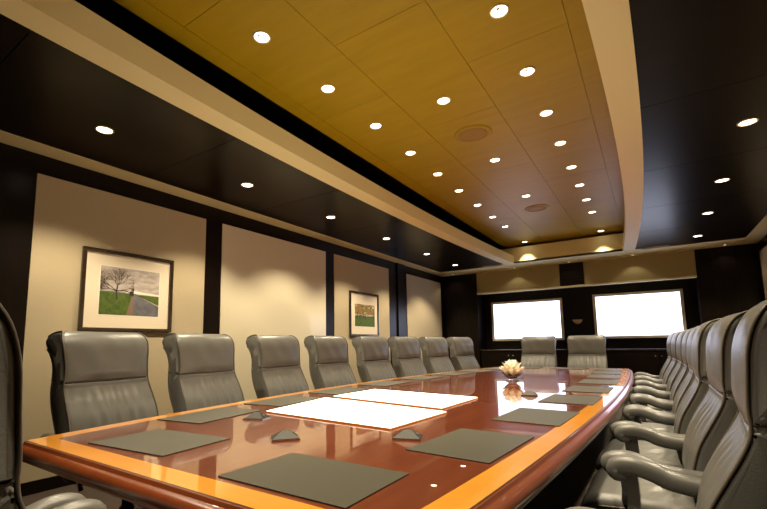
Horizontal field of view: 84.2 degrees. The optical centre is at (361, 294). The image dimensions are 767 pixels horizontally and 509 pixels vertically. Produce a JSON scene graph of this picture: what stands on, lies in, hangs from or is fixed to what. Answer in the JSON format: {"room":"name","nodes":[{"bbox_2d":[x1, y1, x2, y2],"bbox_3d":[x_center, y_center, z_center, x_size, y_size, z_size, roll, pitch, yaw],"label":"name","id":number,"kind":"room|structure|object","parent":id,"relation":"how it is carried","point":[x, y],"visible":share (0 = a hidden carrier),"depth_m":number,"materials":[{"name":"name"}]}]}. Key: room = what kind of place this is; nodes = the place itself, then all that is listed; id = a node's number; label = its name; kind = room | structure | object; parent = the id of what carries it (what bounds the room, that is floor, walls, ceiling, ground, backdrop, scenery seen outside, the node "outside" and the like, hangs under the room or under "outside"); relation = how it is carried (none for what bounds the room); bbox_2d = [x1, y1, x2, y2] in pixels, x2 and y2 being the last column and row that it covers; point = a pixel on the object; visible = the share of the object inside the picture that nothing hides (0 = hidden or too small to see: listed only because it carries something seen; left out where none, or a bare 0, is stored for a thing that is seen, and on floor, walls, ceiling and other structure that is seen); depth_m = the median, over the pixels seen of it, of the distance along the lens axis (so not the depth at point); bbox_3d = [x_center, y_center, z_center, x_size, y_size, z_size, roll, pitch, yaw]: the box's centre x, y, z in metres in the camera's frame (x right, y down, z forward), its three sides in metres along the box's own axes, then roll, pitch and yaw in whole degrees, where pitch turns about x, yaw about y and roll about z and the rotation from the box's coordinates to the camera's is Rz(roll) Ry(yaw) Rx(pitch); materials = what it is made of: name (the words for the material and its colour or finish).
{"room":"conference room","nodes":[
{"label":"conference room","id":0,"kind":"room"},
{"bbox_2d":[0,142,443,366],"bbox_3d":[-1.355,0.090,5.676,0.200,3.482,13.024,-5,-8,34],"label":"wall","id":1,"kind":"structure","parent":0,"point":[19,168],"depth_m":4.08,"materials":[{"name":"brown wood"}]},
{"bbox_2d":[11,475,71,496],"bbox_3d":[-1.433,1.731,5.144,0.015,0.100,12.354,-5,-8,34],"label":"baseboard","id":2,"kind":"structure","parent":1,"relation":"attached to","point":[33,487],"depth_m":3.43,"materials":[{"name":"brown wood"}]},
{"bbox_2d":[13,173,205,485],"bbox_3d":[-2.263,0.298,4.111,0.012,2.527,1.651,-5,-8,34],"label":"wall panel","id":3,"kind":"object","parent":1,"relation":"attached to","point":[68,217],"visible":0.57,"depth_m":3.80,"materials":[{"name":"paint"}]},
{"bbox_2d":[77,246,173,332],"bbox_3d":[-2.256,-0.023,4.126,0.032,0.764,0.876,-5,-8,34],"label":"framed picture","id":4,"kind":"object","parent":3,"relation":"attached to","point":[120,291],"visible":1,"depth_m":4.08,"materials":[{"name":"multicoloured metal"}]},
{"bbox_2d":[98,265,159,316],"bbox_3d":[-2.253,-0.024,4.135,0.002,0.455,0.570,-5,-8,34],"label":"print","id":5,"kind":"object","parent":4,"relation":"attached to","point":[123,291],"depth_m":4.11,"materials":[{"name":"multicoloured paper"}]},
{"bbox_2d":[0,130,439,273],"bbox_3d":[-1.560,-1.050,5.146,0.229,0.034,11.719,-5,-8,34],"label":"trim","id":6,"kind":"structure","parent":1,"relation":"attached to","point":[7,138],"depth_m":4.42,"materials":[{"name":"beige paint"}]},
{"bbox_2d":[219,224,325,400],"bbox_3d":[-1.117,0.480,5.787,0.012,2.527,1.968,-5,-8,34],"label":"wall panel","id":7,"kind":"object","parent":1,"relation":"attached to","point":[270,285],"visible":0.56,"depth_m":5.64,"materials":[{"name":"beige paint"}]},
{"bbox_2d":[334,254,389,382],"bbox_3d":[0.048,0.664,7.489,0.012,2.527,1.740,-5,-8,34],"label":"wall panel","id":8,"kind":"object","parent":1,"relation":"attached to","point":[349,274],"visible":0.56,"depth_m":7.27,"materials":[{"name":"paint"}]},
{"bbox_2d":[349,290,378,335],"bbox_3d":[0.051,0.345,7.498,0.032,0.771,0.914,-5,-8,34],"label":"framed picture","id":9,"kind":"object","parent":8,"relation":"attached to","point":[363,307],"visible":0.99,"depth_m":7.47,"materials":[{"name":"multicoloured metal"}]},
{"bbox_2d":[355,303,374,326],"bbox_3d":[0.057,0.366,7.508,0.001,0.393,0.631,-5,-8,34],"label":"print","id":10,"kind":"object","parent":9,"relation":"attached to","point":[364,312],"depth_m":7.51,"materials":[{"name":"multicoloured"}]},
{"bbox_2d":[396,263,405,336],"bbox_3d":[0.815,0.748,8.600,0.030,2.801,0.305,-5,-8,34],"label":"trim","id":11,"kind":"structure","parent":1,"relation":"attached to","point":[400,268],"depth_m":8.64,"materials":[{"name":"brown wood"}]},
{"bbox_2d":[406,274,441,362],"bbox_3d":[1.444,0.886,9.530,0.012,2.527,1.753,-5,-8,34],"label":"wall panel","id":12,"kind":"object","parent":1,"relation":"attached to","point":[424,318],"visible":0.56,"depth_m":9.49,"materials":[{"name":"fabric"}]},
{"bbox_2d":[0,14,501,271],"bbox_3d":[-0.299,-1.037,5.439,1.539,0.034,9.817,-5,-8,34],"label":"ceiling","id":13,"kind":"structure","parent":0,"point":[51,95],"depth_m":3.52,"materials":[{"name":"black paint"}]},
{"bbox_2d":[95,125,113,134],"bbox_3d":[-1.960,-1.255,3.228,0.130,0.010,0.130,-5,-8,34],"label":"recessed light","id":14,"kind":"object","parent":13,"relation":"in","point":[102,129],"visible":1,"depth_m":3.22,"materials":[{"name":"beige glass"}]},
{"bbox_2d":[241,182,253,187],"bbox_3d":[-1.181,-1.131,4.367,0.130,0.010,0.130,-5,-8,34],"label":"recessed light","id":15,"kind":"object","parent":13,"relation":"in","point":[245,184],"visible":1,"depth_m":4.37,"materials":[{"name":"beige"}]},
{"bbox_2d":[0,0,513,264],"bbox_3d":[0.300,-1.152,4.979,0.380,0.164,9.716,-5,-8,34],"label":"ceiling beam","id":16,"kind":"structure","parent":13,"relation":"attached to","point":[69,24],"depth_m":2.87,"materials":[{"name":"beige paint"}]},
{"bbox_2d":[22,402,624,508],"bbox_3d":[1.102,1.629,3.707,6.223,0.100,13.224,-5,-8,34],"label":"floor","id":17,"kind":"structure","parent":0,"point":[567,489],"depth_m":3.42,"materials":[{"name":"carpet"}]},
{"bbox_2d":[0,303,106,508],"bbox_3d":[-0.654,0.635,0.889,0.746,1.262,0.754,-5,-8,34],"label":"chair","id":18,"kind":"object","parent":17,"relation":"on","point":[11,369],"visible":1,"depth_m":0.64,"materials":[{"name":"grey leather"}]},
{"bbox_2d":[26,492,86,508],"bbox_3d":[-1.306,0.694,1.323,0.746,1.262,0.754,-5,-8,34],"label":"armrest","id":19,"kind":"object","parent":18,"relation":"attached to","point":[54,501],"visible":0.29,"depth_m":1.27,"materials":[{"name":"grey leather"}]},
{"bbox_2d":[40,331,158,508],"bbox_3d":[-1.508,0.856,2.673,0.754,1.262,0.746,-4,-7,27],"label":"chair","id":20,"kind":"object","parent":17,"relation":"on","point":[98,379],"visible":0.61,"depth_m":2.67,"materials":[{"name":"grey leather"}]},
{"bbox_2d":[162,333,244,414],"bbox_3d":[-1.108,0.930,3.354,0.754,1.262,0.746,-5,-8,29],"label":"chair","id":21,"kind":"object","parent":17,"relation":"on","point":[201,374],"visible":0.6,"depth_m":3.36,"materials":[{"name":"grey leather"}]},
{"bbox_2d":[246,334,308,398],"bbox_3d":[-0.657,1.013,4.109,0.754,1.262,0.746,-5,-8,31],"label":"chair","id":22,"kind":"object","parent":17,"relation":"on","point":[276,370],"visible":0.59,"depth_m":4.12,"materials":[{"name":"grey leather"}]},
{"bbox_2d":[22,366,633,508],"bbox_3d":[1.147,1.242,4.061,2.475,0.750,6.789,-5,-8,34],"label":"conference table","id":23,"kind":"object","parent":17,"relation":"on","point":[189,479],"visible":0.7,"depth_m":1.63,"materials":[{"name":"brown wood"}]},
{"bbox_2d":[88,429,229,456],"bbox_3d":[-0.865,0.625,1.816,0.490,0.004,0.330,-4,-8,29],"label":"desk mat","id":24,"kind":"object","parent":23,"relation":"on","point":[157,442],"visible":1,"depth_m":1.78,"materials":[{"name":"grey leather"}]},
{"bbox_2d":[157,407,261,423],"bbox_3d":[-0.880,0.705,2.496,0.330,0.004,0.490,-4,-8,27],"label":"desk mat","id":25,"kind":"object","parent":23,"relation":"on","point":[210,415],"visible":1,"depth_m":2.45,"materials":[{"name":"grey leather"}]},
{"bbox_2d":[242,412,270,419],"bbox_3d":[-0.584,0.668,2.353,0.120,0.036,0.096,-2,-7,14],"label":"table microphone","id":26,"kind":"object","parent":23,"relation":"on","point":[256,415],"visible":1,"depth_m":2.32,"materials":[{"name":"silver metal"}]},
{"bbox_2d":[244,396,320,406],"bbox_3d":[-0.561,0.770,3.086,0.330,0.004,0.490,-5,-8,29],"label":"desk mat","id":27,"kind":"object","parent":23,"relation":"on","point":[285,400],"visible":0.94,"depth_m":3.04,"materials":[{"name":"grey leather"}]},
{"bbox_2d":[270,430,299,441],"bbox_3d":[-0.334,0.604,1.835,0.120,0.036,0.096,1,-7,-16],"label":"table microphone","id":28,"kind":"object","parent":23,"relation":"on","point":[283,435],"visible":1,"depth_m":1.81,"materials":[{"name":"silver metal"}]},
{"bbox_2d":[218,452,408,508],"bbox_3d":[-0.150,0.556,1.307,0.490,0.004,0.330,-5,-8,34],"label":"desk mat","id":29,"kind":"object","parent":23,"relation":"on","point":[336,483],"visible":1,"depth_m":1.27,"materials":[{"name":"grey leather"}]},
{"bbox_2d":[308,387,369,394],"bbox_3d":[-0.188,0.839,3.711,0.330,0.004,0.490,-5,-8,32],"label":"desk mat","id":30,"kind":"object","parent":23,"relation":"on","point":[340,390],"visible":1,"depth_m":3.69,"materials":[{"name":"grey leather"}]},
{"bbox_2d":[266,398,446,429],"bbox_3d":[-0.071,0.702,2.584,1.078,0.010,0.674,-6,-9,39],"label":"light panel","id":31,"kind":"object","parent":23,"relation":"on","point":[374,415],"visible":1,"depth_m":2.44,"materials":[{"name":"beige"}]},
{"bbox_2d":[358,381,408,385],"bbox_3d":[0.230,0.907,4.343,0.330,0.004,0.490,-5,-8,34],"label":"desk mat","id":32,"kind":"object","parent":23,"relation":"on","point":[379,383],"visible":1,"depth_m":4.31,"materials":[{"name":"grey leather"}]},
{"bbox_2d":[333,389,477,409],"bbox_3d":[0.300,0.765,3.161,1.061,0.010,0.606,-7,-9,42],"label":"light panel","id":33,"kind":"object","parent":23,"relation":"on","point":[426,400],"visible":1,"depth_m":3.07,"materials":[{"name":"beige"}]},
{"bbox_2d":[392,429,422,440],"bbox_3d":[0.196,0.595,1.815,0.120,0.036,0.096,-2,-7,14],"label":"table microphone","id":34,"kind":"object","parent":23,"relation":"on","point":[406,434],"visible":1,"depth_m":1.78,"materials":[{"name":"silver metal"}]},
{"bbox_2d":[400,376,440,379],"bbox_3d":[0.702,0.977,4.986,0.330,0.004,0.490,-6,-8,37],"label":"desk mat","id":35,"kind":"object","parent":23,"relation":"on","point":[415,377],"visible":0.99,"depth_m":4.98,"materials":[{"name":"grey leather"}]},
{"bbox_2d":[433,372,469,374],"bbox_3d":[1.206,1.043,5.606,0.330,0.004,0.490,-6,-9,40],"label":"desk mat","id":36,"kind":"object","parent":23,"relation":"on","point":[447,373],"visible":1,"depth_m":5.59,"materials":[{"name":"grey leather"}]},
{"bbox_2d":[405,428,533,463],"bbox_3d":[0.446,0.594,1.699,0.330,0.004,0.490,-6,-8,38],"label":"desk mat","id":37,"kind":"object","parent":23,"relation":"on","point":[480,446],"visible":1,"depth_m":1.65,"materials":[{"name":"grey leather"}]},
{"bbox_2d":[462,369,494,371],"bbox_3d":[1.688,1.100,6.146,0.330,0.004,0.490,-7,-9,42],"label":"desk mat","id":38,"kind":"object","parent":23,"relation":"on","point":[475,370],"visible":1,"depth_m":6.13,"materials":[{"name":"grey leather"}]},
{"bbox_2d":[484,367,501,369],"bbox_3d":[2.125,1.147,6.597,0.490,0.004,0.330,6,-9,-45],"label":"desk mat","id":39,"kind":"object","parent":23,"relation":"on","point":[495,368],"visible":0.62,"depth_m":6.58,"materials":[{"name":"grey leather"}]},
{"bbox_2d":[499,359,524,380],"bbox_3d":[1.587,0.792,4.469,0.261,0.227,0.260,-5,-8,34],"label":"flower bowl","id":40,"kind":"object","parent":23,"relation":"on","point":[511,370],"visible":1,"depth_m":4.41,"materials":[{"name":"beige glass"}]},
{"bbox_2d":[505,375,519,380],"bbox_3d":[1.585,0.875,4.465,0.164,0.062,0.164,-5,-8,34],"label":"bowl","id":41,"kind":"object","parent":23,"relation":"on","point":[510,377],"depth_m":4.42,"materials":[{"name":"clear glass"}]},
{"bbox_2d":[521,390,537,395],"bbox_3d":[1.273,0.746,3.221,0.120,0.036,0.096,-4,-7,24],"label":"table microphone","id":42,"kind":"object","parent":23,"relation":"on","point":[527,393],"visible":1,"depth_m":3.19,"materials":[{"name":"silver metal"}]},
{"bbox_2d":[492,408,579,426],"bbox_3d":[0.955,0.658,2.304,0.330,0.004,0.490,-6,-8,37],"label":"desk mat","id":43,"kind":"object","parent":23,"relation":"on","point":[557,418],"visible":1,"depth_m":2.26,"materials":[{"name":"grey leather"}]},
{"bbox_2d":[550,367,587,368],"bbox_3d":[3.139,1.111,6.406,0.490,0.004,0.330,-5,-8,34],"label":"desk mat","id":44,"kind":"object","parent":23,"relation":"on","point":[554,367],"visible":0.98,"depth_m":6.35,"materials":[{"name":"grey leather"}]},
{"bbox_2d":[538,394,602,404],"bbox_3d":[1.463,0.728,2.959,0.330,0.004,0.490,-6,-8,36],"label":"desk mat","id":45,"kind":"object","parent":23,"relation":"on","point":[555,398],"visible":1,"depth_m":2.92,"materials":[{"name":"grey leather"}]},
{"bbox_2d":[562,386,613,392],"bbox_3d":[1.911,0.794,3.570,0.330,0.004,0.490,-5,-8,35],"label":"desk mat","id":46,"kind":"object","parent":23,"relation":"on","point":[592,389],"visible":1,"depth_m":3.53,"materials":[{"name":"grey leather"}]},
{"bbox_2d":[578,379,619,384],"bbox_3d":[2.354,0.863,4.208,0.330,0.004,0.490,-5,-8,34],"label":"desk mat","id":47,"kind":"object","parent":23,"relation":"on","point":[584,381],"visible":1,"depth_m":4.19,"materials":[{"name":"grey leather"}]},
{"bbox_2d":[586,374,621,378],"bbox_3d":[2.771,0.932,4.840,0.330,0.004,0.490,-5,-8,33],"label":"desk mat","id":48,"kind":"object","parent":23,"relation":"on","point":[590,375],"visible":0.99,"depth_m":4.80,"materials":[{"name":"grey leather"}]},
{"bbox_2d":[591,371,621,373],"bbox_3d":[3.147,0.997,5.439,0.330,0.004,0.490,-5,-8,32],"label":"desk mat","id":49,"kind":"object","parent":23,"relation":"on","point":[593,372],"visible":1,"depth_m":5.42,"materials":[{"name":"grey leather"}]},
{"bbox_2d":[594,368,621,370],"bbox_3d":[3.471,1.056,5.978,0.330,0.004,0.490,-5,-8,31],"label":"desk mat","id":50,"kind":"object","parent":23,"relation":"on","point":[596,369],"visible":1,"depth_m":5.96,"materials":[{"name":"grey leather"}]},
{"bbox_2d":[304,335,356,388],"bbox_3d":[-0.189,1.089,4.805,0.754,1.262,0.746,-5,-8,35],"label":"chair","id":51,"kind":"object","parent":17,"relation":"on","point":[329,366],"visible":0.56,"depth_m":4.82,"materials":[{"name":"grey leather"}]},
{"bbox_2d":[352,336,396,381],"bbox_3d":[0.340,1.164,5.508,0.754,1.262,0.746,-6,-8,38],"label":"chair","id":52,"kind":"object","parent":17,"relation":"on","point":[372,352],"visible":0.52,"depth_m":5.54,"materials":[{"name":"grey leather"}]},
{"bbox_2d":[388,336,427,377],"bbox_3d":[0.842,1.228,6.108,0.754,1.262,0.746,-6,-9,40],"label":"chair","id":53,"kind":"object","parent":17,"relation":"on","point":[406,353],"visible":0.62,"depth_m":6.15,"materials":[{"name":"grey leather"}]},
{"bbox_2d":[418,337,454,373],"bbox_3d":[1.368,1.288,6.680,0.754,1.262,0.746,-7,-9,43],"label":"chair","id":54,"kind":"object","parent":17,"relation":"on","point":[435,353],"visible":0.49,"depth_m":6.73,"materials":[{"name":"grey leather"}]},
{"bbox_2d":[446,337,479,370],"bbox_3d":[1.925,1.346,7.231,0.746,1.262,0.754,6,-9,-44],"label":"chair","id":55,"kind":"object","parent":17,"relation":"on","point":[462,357],"visible":0.51,"depth_m":7.29,"materials":[{"name":"grey leather"}]},
{"bbox_2d":[520,336,556,366],"bbox_3d":[3.091,1.359,7.476,0.746,1.262,0.754,-5,-8,34],"label":"chair","id":56,"kind":"object","parent":17,"relation":"on","point":[537,351],"visible":0.64,"depth_m":7.62,"materials":[{"name":"grey leather"}]},
{"bbox_2d":[480,348,667,386],"bbox_3d":[4.574,1.634,8.855,4.090,1.000,0.443,-5,-8,34],"label":"credenza","id":57,"kind":"object","parent":17,"relation":"on","point":[651,361],"visible":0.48,"depth_m":8.33,"materials":[{"name":"brown wood"}]},
{"bbox_2d":[480,348,666,350],"bbox_3d":[4.570,1.155,8.914,4.090,0.035,0.435,-5,-8,34],"label":"countertop","id":58,"kind":"structure","parent":57,"relation":"on","point":[639,349],"depth_m":8.38,"materials":[{"name":"brown wood"}]},
{"bbox_2d":[567,335,607,367],"bbox_3d":[3.736,1.299,7.041,0.746,1.262,0.754,-5,-8,34],"label":"chair","id":59,"kind":"object","parent":17,"relation":"on","point":[584,351],"visible":0.45,"depth_m":7.19,"materials":[{"name":"grey leather"}]},
{"bbox_2d":[629,332,675,393],"bbox_3d":[3.960,1.137,5.684,0.754,1.262,0.746,-5,-8,32],"label":"chair","id":60,"kind":"object","parent":17,"relation":"on","point":[668,361],"visible":0.27,"depth_m":5.56,"materials":[{"name":"grey leather"}]},
{"bbox_2d":[625,331,681,403],"bbox_3d":[3.545,1.066,5.039,0.754,1.262,0.746,-5,-8,33],"label":"chair","id":61,"kind":"object","parent":17,"relation":"on","point":[674,360],"visible":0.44,"depth_m":4.91,"materials":[{"name":"grey leather"}]},
{"bbox_2d":[610,326,698,440],"bbox_3d":[2.267,0.860,3.135,0.754,1.262,0.746,-6,-8,35],"label":"chair","id":62,"kind":"object","parent":17,"relation":"on","point":[641,400],"visible":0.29,"depth_m":3.10,"materials":[{"name":"grey leather"}]},
{"bbox_2d":[619,328,692,423],"bbox_3d":[2.700,0.927,3.756,0.754,1.262,0.746,-5,-8,35],"label":"chair","id":63,"kind":"object","parent":17,"relation":"on","point":[643,390],"visible":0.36,"depth_m":3.65,"materials":[{"name":"grey leather"}]},
{"bbox_2d":[623,329,688,411],"bbox_3d":[3.128,0.996,4.394,0.754,1.262,0.746,-5,-8,34],"label":"chair","id":64,"kind":"object","parent":17,"relation":"on","point":[666,388],"visible":0.27,"depth_m":4.25,"materials":[{"name":"grey leather"}]},
{"bbox_2d":[595,318,720,469],"bbox_3d":[1.825,0.793,2.520,0.754,1.262,0.746,-6,-8,36],"label":"chair","id":65,"kind":"object","parent":17,"relation":"on","point":[688,405],"visible":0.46,"depth_m":2.35,"materials":[{"name":"grey leather"}]},
{"bbox_2d":[581,310,747,508],"bbox_3d":[1.406,0.725,1.891,0.754,1.262,0.746,-5,-8,34],"label":"chair","id":66,"kind":"object","parent":17,"relation":"on","point":[718,408],"visible":0.52,"depth_m":1.73,"materials":[{"name":"grey leather"}]},
{"bbox_2d":[567,300,766,508],"bbox_3d":[0.961,0.657,1.262,0.754,1.262,0.746,-6,-9,39],"label":"chair","id":67,"kind":"object","parent":17,"relation":"on","point":[735,475],"visible":1,"depth_m":1.02,"materials":[{"name":"grey leather"}]},
{"bbox_2d":[113,0,623,248],"bbox_3d":[1.264,-1.566,4.403,2.362,0.040,10.668,-5,-8,34],"label":"ceiling","id":68,"kind":"structure","parent":0,"point":[389,63],"depth_m":3.38,"materials":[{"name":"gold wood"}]},
{"bbox_2d":[252,30,270,43],"bbox_3d":[-0.663,-1.704,2.806,0.121,0.012,0.121,-5,-8,34],"label":"recessed light","id":69,"kind":"object","parent":68,"relation":"in","point":[262,37],"visible":1,"depth_m":2.80,"materials":[{"name":"beige glass"}]},
{"bbox_2d":[75,0,505,249],"bbox_3d":[1.272,-1.402,4.380,4.420,0.411,10.719,-5,-8,34],"label":"ceiling recess edge","id":70,"kind":"structure","parent":68,"relation":"attached to","point":[111,11],"depth_m":3.66,"materials":[{"name":"black paint"}]},
{"bbox_2d":[320,84,334,92],"bbox_3d":[-0.271,-1.642,3.379,0.121,0.012,0.121,-5,-8,34],"label":"recessed light","id":71,"kind":"object","parent":68,"relation":"in","point":[326,88],"visible":1,"depth_m":3.37,"materials":[{"name":"beige glass"}]},
{"bbox_2d":[369,122,381,128],"bbox_3d":[0.129,-1.579,3.963,0.121,0.012,0.121,-5,-8,34],"label":"recessed light","id":72,"kind":"object","parent":68,"relation":"in","point":[375,125],"visible":1,"depth_m":3.95,"materials":[{"name":"beige glass"}]},
{"bbox_2d":[405,150,415,155],"bbox_3d":[0.521,-1.517,4.536,0.121,0.012,0.121,-5,-8,34],"label":"recessed light","id":73,"kind":"object","parent":68,"relation":"in","point":[410,152],"visible":1,"depth_m":4.53,"materials":[{"name":"beige"}]},
{"bbox_2d":[433,172,442,175],"bbox_3d":[0.915,-1.454,5.112,0.121,0.012,0.121,-5,-8,34],"label":"recessed light","id":74,"kind":"object","parent":68,"relation":"in","point":[435,173],"visible":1,"depth_m":5.10,"materials":[{"name":"beige"}]},
{"bbox_2d":[436,97,450,104],"bbox_3d":[0.688,-1.633,3.569,0.121,0.012,0.121,-5,-8,34],"label":"recessed light","id":75,"kind":"object","parent":68,"relation":"in","point":[442,100],"visible":1,"depth_m":3.56,"materials":[{"name":"beige glass"}]},
{"bbox_2d":[454,125,491,142],"bbox_3d":[1.087,-1.569,4.146,0.360,0.016,0.360,-5,-8,34],"label":"ceiling speaker","id":76,"kind":"object","parent":68,"relation":"attached to","point":[472,133],"visible":1,"depth_m":4.12,"materials":[{"name":"gold metal"}]},
{"bbox_2d":[459,128,487,140],"bbox_3d":[1.087,-1.567,4.146,0.282,0.012,0.282,-5,-8,34],"label":"grille","id":77,"kind":"object","parent":76,"relation":"attached to","point":[467,134],"depth_m":4.13,"materials":[{"name":"brown metal"}]},
{"bbox_2d":[489,158,500,162],"bbox_3d":[1.488,-1.506,4.738,0.121,0.012,0.121,-5,-8,34],"label":"recessed light","id":78,"kind":"object","parent":68,"relation":"in","point":[493,160],"visible":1,"depth_m":4.74,"materials":[{"name":"beige"}]},
{"bbox_2d":[489,3,508,18],"bbox_3d":[0.846,-1.747,2.612,0.121,0.012,0.121,-5,-8,34],"label":"recessed light","id":79,"kind":"object","parent":68,"relation":"in","point":[500,10],"visible":1,"depth_m":2.61,"materials":[{"name":"beige glass"}]},
{"bbox_2d":[519,66,535,76],"bbox_3d":[1.248,-1.683,3.200,0.121,0.012,0.121,-5,-8,34],"label":"recessed light","id":80,"kind":"object","parent":68,"relation":"in","point":[527,71],"visible":1,"depth_m":3.19,"materials":[{"name":"beige glass"}]},
{"bbox_2d":[524,204,549,211],"bbox_3d":[2.668,-1.319,6.454,0.360,0.016,0.360,-5,-8,34],"label":"ceiling speaker","id":81,"kind":"object","parent":68,"relation":"attached to","point":[539,207],"visible":1,"depth_m":6.44,"materials":[{"name":"brown metal"}]},
{"bbox_2d":[527,206,546,210],"bbox_3d":[2.668,-1.317,6.453,0.282,0.012,0.282,-5,-8,34],"label":"grille","id":82,"kind":"object","parent":81,"relation":"attached to","point":[530,208],"depth_m":6.44,"materials":[{"name":"brown metal"}]},
{"bbox_2d":[539,109,553,116],"bbox_3d":[1.646,-1.621,3.780,0.121,0.012,0.121,-5,-8,34],"label":"recessed light","id":83,"kind":"object","parent":68,"relation":"in","point":[547,112],"visible":1,"depth_m":3.78,"materials":[{"name":"beige glass"}]},
{"bbox_2d":[554,140,566,145],"bbox_3d":[2.040,-1.558,4.357,0.121,0.012,0.121,-5,-8,34],"label":"recessed light","id":84,"kind":"object","parent":68,"relation":"in","point":[561,142],"visible":1,"depth_m":4.35,"materials":[{"name":"beige"}]},
{"bbox_2d":[566,165,576,168],"bbox_3d":[2.451,-1.493,4.958,0.121,0.012,0.121,-5,-8,34],"label":"recessed light","id":85,"kind":"object","parent":68,"relation":"in","point":[570,166],"visible":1,"depth_m":4.96,"materials":[{"name":"beige"}]},
{"bbox_2d":[476,250,696,294],"bbox_3d":[4.604,-0.406,9.179,4.098,0.476,0.650,-5,-8,34],"label":"wall","id":86,"kind":"structure","parent":0,"point":[682,263],"depth_m":8.59,"materials":[{"name":"beige paint"}]},
{"bbox_2d":[477,275,696,294],"bbox_3d":[4.439,-0.180,8.903,4.098,0.032,0.110,-5,-8,34],"label":"trim","id":87,"kind":"structure","parent":86,"relation":"attached to","point":[694,276],"depth_m":8.66,"materials":[{"name":"beige paint"}]},
{"bbox_2d":[432,233,763,276],"bbox_3d":[4.198,-0.865,8.643,5.823,0.326,0.769,-5,-8,34],"label":"trim","id":88,"kind":"structure","parent":86,"relation":"attached to","point":[607,246],"depth_m":8.27,"materials":[{"name":"beige paint"}]},
{"bbox_2d":[442,243,763,367],"bbox_3d":[4.612,0.748,9.034,5.823,2.801,0.673,-5,-8,34],"label":"wall","id":89,"kind":"structure","parent":0,"point":[728,281],"depth_m":8.66,"materials":[{"name":"brown wood"}]},
{"bbox_2d":[491,298,564,340],"bbox_3d":[3.777,0.589,9.732,1.560,0.921,0.094,-5,-8,34],"label":"wall screen","id":90,"kind":"object","parent":89,"relation":"attached to","point":[511,320],"visible":0.96,"depth_m":9.69,"materials":[{"name":"silver metal"}]},
{"bbox_2d":[559,262,584,285],"bbox_3d":[4.405,-0.444,8.909,0.460,0.482,0.024,-5,-8,34],"label":"speaker","id":91,"kind":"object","parent":89,"relation":"attached to","point":[570,273],"depth_m":8.90,"materials":[{"name":"brown wood"}]},
{"bbox_2d":[572,319,581,323],"bbox_3d":[4.652,0.581,9.145,0.190,0.093,0.075,-5,-8,34],"label":"camera","id":92,"kind":"object","parent":89,"relation":"attached to","point":[579,321],"visible":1,"depth_m":9.13,"materials":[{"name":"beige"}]},
{"bbox_2d":[592,289,686,338],"bbox_3d":[5.549,0.405,8.540,1.538,0.928,0.094,-5,-8,34],"label":"wall screen","id":93,"kind":"object","parent":89,"relation":"attached to","point":[658,313],"visible":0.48,"depth_m":8.48,"materials":[{"name":"silver metal"}]},
{"bbox_2d":[629,0,766,248],"bbox_3d":[2.870,-1.331,3.302,1.539,0.034,9.817,-5,-8,34],"label":"ceiling","id":94,"kind":"structure","parent":0,"point":[701,65],"depth_m":3.13,"materials":[{"name":"brown wood"}]},
{"bbox_2d":[582,0,643,250],"bbox_3d":[2.212,-1.329,3.691,0.380,0.164,9.716,-5,-8,34],"label":"ceiling beam","id":95,"kind":"structure","parent":94,"relation":"attached to","point":[609,21],"depth_m":2.79,"materials":[{"name":"beige paint"}]},
{"bbox_2d":[714,178,729,182],"bbox_3d":[3.753,-1.192,4.413,0.130,0.010,0.130,-5,-8,34],"label":"recessed light","id":96,"kind":"object","parent":94,"relation":"in","point":[722,179],"visible":1,"depth_m":4.41,"materials":[{"name":"beige"}]},
{"bbox_2d":[736,117,758,126],"bbox_3d":[2.949,-1.319,3.239,0.130,0.010,0.130,-5,-8,34],"label":"recessed light","id":97,"kind":"object","parent":94,"relation":"in","point":[749,121],"visible":1,"depth_m":3.23,"materials":[{"name":"beige glass"}]},
{"bbox_2d":[757,235,766,300],"bbox_3d":[3.624,-0.371,2.319,0.200,3.482,13.024,-5,-8,34],"label":"wall","id":98,"kind":"structure","parent":0,"point":[762,243],"depth_m":7.14,"materials":[{"name":"brown wood"}]},
{"bbox_2d":[746,215,766,237],"bbox_3d":[3.063,-1.478,2.030,0.235,0.034,11.719,-5,-8,34],"label":"trim","id":99,"kind":"structure","parent":98,"relation":"attached to","point":[760,229],"depth_m":6.45,"materials":[{"name":"beige paint"}]},
{"bbox_2d":[759,246,766,299],"bbox_3d":[6.248,0.441,6.291,0.012,2.527,1.753,-5,-8,34],"label":"wall panel","id":100,"kind":"object","parent":98,"relation":"attached to","point":[763,253],"visible":1,"depth_m":6.97,"materials":[{"name":"fabric"}]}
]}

